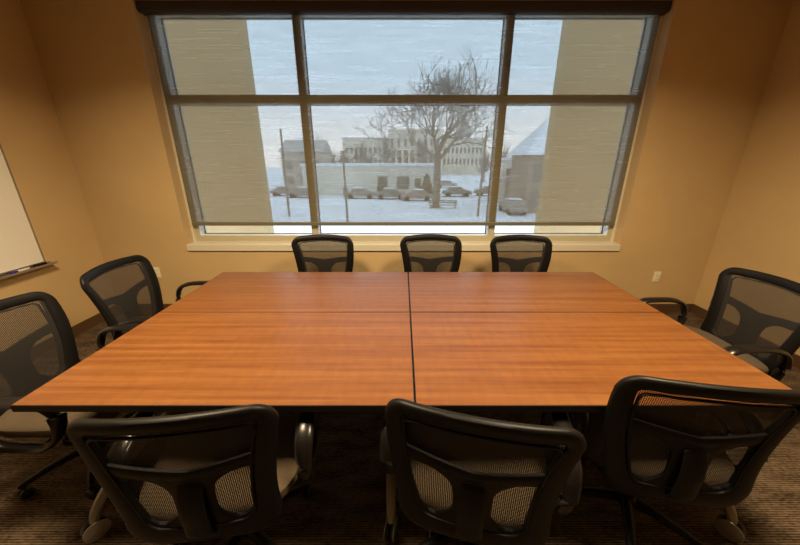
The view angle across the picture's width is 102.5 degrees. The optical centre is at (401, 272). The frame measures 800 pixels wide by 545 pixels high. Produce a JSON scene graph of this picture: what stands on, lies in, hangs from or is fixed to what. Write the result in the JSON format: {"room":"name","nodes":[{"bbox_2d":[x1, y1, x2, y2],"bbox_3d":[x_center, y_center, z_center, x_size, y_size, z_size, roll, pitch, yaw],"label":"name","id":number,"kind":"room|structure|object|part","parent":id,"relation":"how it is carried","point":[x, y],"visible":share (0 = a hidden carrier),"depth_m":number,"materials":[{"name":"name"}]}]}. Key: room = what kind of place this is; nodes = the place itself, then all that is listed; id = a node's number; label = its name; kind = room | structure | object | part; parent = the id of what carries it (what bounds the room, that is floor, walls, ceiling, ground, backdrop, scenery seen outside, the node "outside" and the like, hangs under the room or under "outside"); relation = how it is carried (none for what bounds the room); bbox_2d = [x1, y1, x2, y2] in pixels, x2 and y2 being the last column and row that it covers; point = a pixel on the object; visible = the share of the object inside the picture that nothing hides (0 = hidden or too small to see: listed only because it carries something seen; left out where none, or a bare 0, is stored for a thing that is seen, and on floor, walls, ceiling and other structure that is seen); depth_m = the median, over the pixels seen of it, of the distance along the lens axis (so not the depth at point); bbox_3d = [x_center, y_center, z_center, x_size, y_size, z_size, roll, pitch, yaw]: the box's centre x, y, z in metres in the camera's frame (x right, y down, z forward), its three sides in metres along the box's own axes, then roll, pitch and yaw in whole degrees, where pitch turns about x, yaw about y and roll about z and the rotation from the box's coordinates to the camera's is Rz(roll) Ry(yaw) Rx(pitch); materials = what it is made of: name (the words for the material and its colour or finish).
{"room":"conference room","nodes":[
{"label":"conference room","id":0,"kind":"room"},
{"bbox_2d":[0,0,114,350],"bbox_3d":[-3.245,0.160,-0.018,0.150,2.930,6.660,0,19,0],"label":"wall","id":1,"kind":"structure","parent":0,"point":[32,141],"depth_m":2.81,"materials":[{"name":"paint"}]},
{"bbox_2d":[0,143,57,279],"bbox_3d":[-3.130,-0.269,1.523,0.076,1.244,2.457,0,19,0],"label":"whiteboard","id":2,"kind":"object","parent":1,"relation":"attached to","point":[20,248],"visible":0.96,"depth_m":2.61,"materials":[{"name":"white"}]},
{"bbox_2d":[10,267,29,273],"bbox_3d":[-3.127,-0.015,2.630,0.018,0.018,0.135,0,19,0],"label":"marker","id":3,"kind":"object","parent":2,"relation":"on","point":[13,272],"visible":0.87,"depth_m":2.62,"materials":[{"name":"white plastic"}]},
{"bbox_2d":[0,261,57,279],"bbox_3d":[-3.130,0.301,1.750,0.076,0.019,2.405,0,19,0],"label":"tray","id":4,"kind":"object","parent":2,"relation":"on","point":[4,274],"depth_m":2.65,"materials":[{"name":"silver metal"}]},
{"bbox_2d":[33,262,46,266],"bbox_3d":[-3.130,-0.070,2.778,0.036,0.022,0.080,0,19,0],"label":"eraser","id":5,"kind":"object","parent":2,"relation":"on","point":[41,263],"visible":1,"depth_m":2.77,"materials":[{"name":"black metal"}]},
{"bbox_2d":[0,305,118,375],"bbox_3d":[-3.164,1.497,0.444,0.012,0.100,6.648,0,19,0],"label":"baseboard","id":6,"kind":"structure","parent":1,"relation":"attached to","point":[83,326],"depth_m":3.19,"materials":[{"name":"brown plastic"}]},
{"bbox_2d":[206,226,274,232],"bbox_3d":[-4.060,-1.921,5.817,3.080,10.200,0.250,0,19,0],"label":"wall","id":7,"kind":"structure","parent":0,"point":[210,229],"depth_m":6.07,"materials":[{"name":"paint"}]},
{"bbox_2d":[0,312,799,544],"bbox_3d":[0.040,1.555,0.582,6.720,0.100,7.170,0,19,0],"label":"floor","id":8,"kind":"structure","parent":0,"point":[347,503],"depth_m":1.59,"materials":[{"name":"carpet"}]},
{"bbox_2d":[0,291,164,499],"bbox_3d":[-1.745,0.613,1.698,0.644,0.940,0.711,0,19,-1],"label":"chair","id":9,"kind":"object","parent":8,"relation":"on","point":[18,369],"visible":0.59,"depth_m":1.66,"materials":[{"name":"black plastic"}]},
{"bbox_3d":[-1.649,0.667,1.385,0.416,0.300,0.081,0,19,-1],"label":"armrest","id":10,"kind":"part","parent":9,"relation":"part of","materials":[{"name":"black plastic"}]},
{"bbox_3d":[-1.988,0.436,1.632,0.106,0.570,0.581,-6,19,1],"label":"frame","id":11,"kind":"part","parent":9,"relation":"part of","materials":[{"name":"black plastic"}]},
{"bbox_3d":[-1.829,1.018,1.695,0.052,0.059,0.279,13,23,34],"label":"leg","id":12,"kind":"part","parent":9,"relation":"part of","materials":[{"name":"black plastic"}]},
{"bbox_3d":[-1.688,0.651,1.712,0.490,0.103,0.580,0,19,-1],"label":"seat","id":13,"kind":"part","parent":9,"relation":"part of","materials":[{"name":"fabric"}]},
{"bbox_3d":[-1.630,1.018,1.695,0.052,0.059,0.279,-14,23,-34],"label":"leg","id":14,"kind":"part","parent":9,"relation":"part of","materials":[{"name":"black plastic"}]},
{"bbox_3d":[-1.660,0.460,1.979,0.415,0.300,0.081,0,19,-1],"label":"armrest","id":15,"kind":"part","parent":9,"relation":"part of","materials":[{"name":"black plastic"}]},
{"bbox_3d":[-1.732,0.917,1.983,0.052,0.059,0.279,0,19,-1],"label":"leg","id":16,"kind":"part","parent":9,"relation":"part of","materials":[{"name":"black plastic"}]},
{"bbox_2d":[79,255,207,339],"bbox_3d":[-1.740,0.371,2.391,0.644,0.940,0.711,-1,19,-3],"label":"chair","id":17,"kind":"object","parent":8,"relation":"on","point":[127,300],"visible":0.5,"depth_m":2.30,"materials":[{"name":"black plastic"}]},
{"bbox_3d":[-1.983,0.196,2.317,0.106,0.570,0.581,-6,19,-1],"label":"frame","id":18,"kind":"part","parent":17,"relation":"part of","materials":[{"name":"black plastic"}]},
{"bbox_3d":[-1.633,0.423,2.082,0.416,0.300,0.081,-1,19,-3],"label":"armrest","id":19,"kind":"part","parent":17,"relation":"part of","materials":[{"name":"black plastic"}]},
{"bbox_3d":[-1.666,0.216,2.675,0.415,0.300,0.081,-1,19,-3],"label":"armrest","id":20,"kind":"part","parent":17,"relation":"part of","materials":[{"name":"black plastic"}]},
{"bbox_2d":[66,404,319,544],"bbox_3d":[-0.695,0.754,1.285,0.711,0.947,0.616,-2,19,-7],"label":"chair","id":21,"kind":"object","parent":8,"relation":"on","point":[231,473],"visible":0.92,"depth_m":1.02,"materials":[{"name":"black plastic"}]},
{"bbox_3d":[-1.016,0.696,1.305,0.081,0.300,0.415,-2,19,-7],"label":"armrest","id":22,"kind":"part","parent":21,"relation":"part of","materials":[{"name":"black plastic"}]},
{"bbox_3d":[-0.700,0.781,1.340,0.580,0.103,0.490,-2,19,-7],"label":"seat","id":23,"kind":"part","parent":21,"relation":"part of","materials":[{"name":"fabric"}]},
{"bbox_3d":[-0.730,1.171,1.258,0.052,0.059,0.279,4,20,11],"label":"leg","id":24,"kind":"part","parent":21,"relation":"part of","materials":[{"name":"black plastic"}]},
{"bbox_3d":[-0.548,1.144,1.334,0.279,0.059,0.052,11,22,28],"label":"leg","id":25,"kind":"part","parent":21,"relation":"part of","materials":[{"name":"black plastic"}]},
{"bbox_3d":[-0.570,1.079,1.521,0.279,0.059,0.052,-17,25,-39],"label":"leg","id":26,"kind":"part","parent":21,"relation":"part of","materials":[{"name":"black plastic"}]},
{"bbox_3d":[-0.392,0.670,1.377,0.081,0.300,0.416,-2,19,-7],"label":"armrest","id":27,"kind":"part","parent":21,"relation":"part of","materials":[{"name":"black plastic"}]},
{"bbox_2d":[10,312,414,542],"bbox_3d":[-0.713,0.726,1.678,1.521,0.739,0.826,0,19,0],"label":"table","id":28,"kind":"object","parent":8,"relation":"on","point":[187,362],"visible":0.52,"depth_m":1.43,"materials":[{"name":"brown wood"}]},
{"bbox_2d":[160,272,409,311],"bbox_3d":[-0.713,0.460,2.438,1.521,0.739,0.780,0,19,0],"label":"table","id":29,"kind":"object","parent":8,"relation":"on","point":[228,291],"visible":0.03,"depth_m":2.23,"materials":[{"name":"brown wood"}]},
{"bbox_2d":[284,234,355,271],"bbox_3d":[-0.745,0.177,2.934,0.711,0.947,0.616,0,19,0],"label":"chair","id":30,"kind":"object","parent":8,"relation":"on","point":[323,265],"visible":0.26,"depth_m":3.04,"materials":[{"name":"black plastic"}]},
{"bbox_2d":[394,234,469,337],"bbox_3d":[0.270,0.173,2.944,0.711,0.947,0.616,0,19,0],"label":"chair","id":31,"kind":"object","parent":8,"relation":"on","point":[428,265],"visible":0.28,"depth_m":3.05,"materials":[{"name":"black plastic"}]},
{"bbox_3d":[0.271,-0.082,3.102,0.581,0.570,0.106,0,19,0],"label":"frame","id":32,"kind":"part","parent":31,"relation":"part of","materials":[{"name":"black plastic"}]},
{"bbox_2d":[379,378,586,544],"bbox_3d":[0.280,0.756,1.278,0.711,0.947,0.614,5,20,13],"label":"chair","id":33,"kind":"object","parent":8,"relation":"on","point":[473,480],"visible":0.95,"depth_m":1.01,"materials":[{"name":"black plastic"}]},
{"bbox_3d":[-0.007,0.662,1.401,0.081,0.300,0.415,5,20,13],"label":"armrest","id":34,"kind":"part","parent":33,"relation":"part of","materials":[{"name":"black plastic"}]},
{"bbox_3d":[0.123,1.141,1.345,0.279,0.059,0.052,-8,21,-21],"label":"leg","id":35,"kind":"part","parent":33,"relation":"part of","materials":[{"name":"black plastic"}]},
{"bbox_3d":[0.289,1.176,1.245,0.052,0.059,0.279,-1,19,-3],"label":"leg","id":36,"kind":"part","parent":33,"relation":"part of","materials":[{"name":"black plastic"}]},
{"bbox_3d":[0.290,0.785,1.330,0.580,0.103,0.490,5,20,13],"label":"seat","id":37,"kind":"part","parent":33,"relation":"part of","materials":[{"name":"fabric"}]},
{"bbox_3d":[0.603,0.712,1.258,0.081,0.300,0.416,5,20,13],"label":"armrest","id":38,"kind":"part","parent":33,"relation":"part of","materials":[{"name":"black plastic"}]},
{"bbox_2d":[490,234,551,271],"bbox_3d":[1.110,0.180,2.925,0.711,0.947,0.616,0,19,0],"label":"chair","id":39,"kind":"object","parent":8,"relation":"on","point":[515,265],"visible":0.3,"depth_m":3.03,"materials":[{"name":"black"}]},
{"bbox_2d":[408,272,659,314],"bbox_3d":[0.812,0.460,2.439,1.521,0.739,0.779,0,19,0],"label":"table","id":40,"kind":"object","parent":8,"relation":"on","point":[428,291],"visible":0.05,"depth_m":2.23,"materials":[{"name":"brown wood"}]},
{"bbox_2d":[411,312,792,542],"bbox_3d":[0.812,0.726,1.677,1.521,0.739,0.825,0,19,0],"label":"table","id":41,"kind":"object","parent":8,"relation":"on","point":[463,361],"visible":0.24,"depth_m":1.48,"materials":[{"name":"brown wood"}]},
{"bbox_2d":[559,375,799,544],"bbox_3d":[1.065,0.713,1.403,0.711,0.947,0.616,3,20,8],"label":"chair","id":42,"kind":"object","parent":8,"relation":"on","point":[665,456],"visible":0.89,"depth_m":1.14,"materials":[{"name":"black plastic"}]},
{"bbox_3d":[0.766,0.626,1.505,0.081,0.300,0.415,3,20,8],"label":"armrest","id":43,"kind":"part","parent":42,"relation":"part of","materials":[{"name":"black plastic"}]},
{"bbox_3d":[1.041,1.020,1.689,0.052,0.059,0.279,-3,19,-8],"label":"leg","id":44,"kind":"part","parent":42,"relation":"part of","materials":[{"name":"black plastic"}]},
{"bbox_3d":[0.898,1.067,1.557,0.279,0.059,0.052,3,20,8],"label":"leg","id":45,"kind":"part","parent":42,"relation":"part of","materials":[{"name":"black plastic"}]},
{"bbox_3d":[0.986,1.125,1.391,0.052,0.059,0.279,10,22,26],"label":"leg","id":46,"kind":"part","parent":42,"relation":"part of","materials":[{"name":"black plastic"}]},
{"bbox_3d":[1.072,0.740,1.458,0.580,0.103,0.490,3,20,8],"label":"seat","id":47,"kind":"part","parent":42,"relation":"part of","materials":[{"name":"fabric"}]},
{"bbox_3d":[1.183,1.115,1.417,0.052,0.059,0.279,-18,26,-41],"label":"leg","id":48,"kind":"part","parent":42,"relation":"part of","materials":[{"name":"black plastic"}]},
{"bbox_3d":[1.027,0.611,1.123,0.581,0.570,0.106,3,20,8],"label":"frame","id":49,"kind":"part","parent":42,"relation":"part of","materials":[{"name":"black plastic"}]},
{"bbox_3d":[1.387,0.658,1.412,0.081,0.300,0.416,3,20,8],"label":"armrest","id":50,"kind":"part","parent":42,"relation":"part of","materials":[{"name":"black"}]},
{"bbox_2d":[640,267,799,435],"bbox_3d":[1.990,0.478,2.086,0.644,0.940,0.711,-1,19,-2],"label":"chair","id":51,"kind":"object","parent":8,"relation":"on","point":[741,343],"visible":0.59,"depth_m":2.01,"materials":[{"name":"black plastic"}]},
{"bbox_3d":[1.889,0.325,2.362,0.416,0.300,0.081,-1,19,-2],"label":"armrest","id":52,"kind":"part","parent":51,"relation":"part of","materials":[{"name":"black plastic"}]},
{"bbox_3d":[1.980,0.893,2.052,0.052,0.059,0.279,-1,19,-2],"label":"leg","id":53,"kind":"part","parent":51,"relation":"part of","materials":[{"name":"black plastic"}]},
{"bbox_3d":[1.933,0.516,2.097,0.490,0.103,0.580,-1,19,-2],"label":"seat","id":54,"kind":"part","parent":51,"relation":"part of","materials":[{"name":"fabric"}]},
{"bbox_3d":[2.233,0.296,2.030,0.106,0.570,0.581,5,19,-4],"label":"frame","id":55,"kind":"part","parent":51,"relation":"part of","materials":[{"name":"black plastic"}]},
{"bbox_3d":[1.911,0.533,1.769,0.415,0.300,0.081,-1,19,-2],"label":"armrest","id":56,"kind":"part","parent":51,"relation":"part of","materials":[{"name":"black plastic"}]},
{"bbox_2d":[20,0,793,303],"bbox_3d":[0.040,-1.000,3.295,6.720,2.930,0.360,0,19,0],"label":"wall","id":57,"kind":"structure","parent":0,"point":[713,61],"depth_m":3.02,"materials":[{"name":"paint"}]},
{"bbox_2d":[153,267,160,277],"bbox_3d":[-2.635,0.000,3.449,0.072,0.116,0.010,0,19,0],"label":"wall outlet","id":58,"kind":"object","parent":57,"relation":"attached to","point":[156,269],"visible":0.73,"depth_m":3.44,"materials":[{"name":"beige plastic"}]},
{"bbox_2d":[145,16,662,250],"bbox_3d":[0.015,-1.294,3.140,4.520,2.163,0.298,0,19,0],"label":"window","id":59,"kind":"structure","parent":57,"relation":"in","point":[203,241],"depth_m":3.35,"materials":[{"name":"beige paint"}]},
{"bbox_3d":[0.015,-0.285,3.429,4.518,0.068,0.178,0,19,0],"label":"sill","id":60,"kind":"part","parent":59,"relation":"part of","materials":[{"name":"beige laminate"}]},
{"bbox_2d":[135,1,672,225],"bbox_3d":[0.015,-1.391,3.049,4.512,1.915,0.095,0,19,0],"label":"roller shade","id":61,"kind":"object","parent":59,"relation":"attached to","point":[281,113],"visible":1,"depth_m":3.01,"materials":[{"name":"grey fabric"}]},
{"bbox_2d":[119,304,692,311],"bbox_3d":[0.040,0.397,3.587,6.420,0.100,0.012,0,19,0],"label":"baseboard","id":62,"kind":"structure","parent":57,"relation":"attached to","point":[660,307],"depth_m":3.58,"materials":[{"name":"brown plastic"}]},
{"bbox_2d":[652,272,660,281],"bbox_3d":[2.750,0.047,3.466,0.072,0.116,0.010,0,19,0],"label":"wall outlet","id":63,"kind":"object","parent":57,"relation":"attached to","point":[656,277],"visible":1,"depth_m":3.46,"materials":[{"name":"beige plastic"}]},
{"bbox_2d":[534,226,600,232],"bbox_3d":[4.150,-1.921,5.817,3.100,10.200,0.250,0,19,0],"label":"wall","id":64,"kind":"structure","parent":0,"point":[537,229],"depth_m":6.07,"materials":[{"name":"paint"}]},
{"bbox_2d":[694,0,799,355],"bbox_3d":[3.325,0.160,-0.018,0.150,2.930,6.660,0,19,0],"label":"wall","id":65,"kind":"structure","parent":0,"point":[759,229],"depth_m":2.83,"materials":[{"name":"paint"}]},
{"bbox_2d":[691,304,799,369],"bbox_3d":[3.244,1.497,0.444,0.012,0.100,6.648,0,19,0],"label":"baseboard","id":66,"kind":"structure","parent":65,"relation":"attached to","point":[696,310],"depth_m":3.21,"materials":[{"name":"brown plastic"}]},
{"label":"outside","id":67,"kind":"structure","parent":0,"visible":0},
{"bbox_2d":[274,226,533,232],"bbox_3d":[0.000,-39.339,128.097,320.000,0.001,260.000,0,19,0],"label":"ground","id":68,"kind":"structure","parent":67,"point":[277,229],"depth_m":25.53,"materials":[{"name":"white snow"}]}
]}

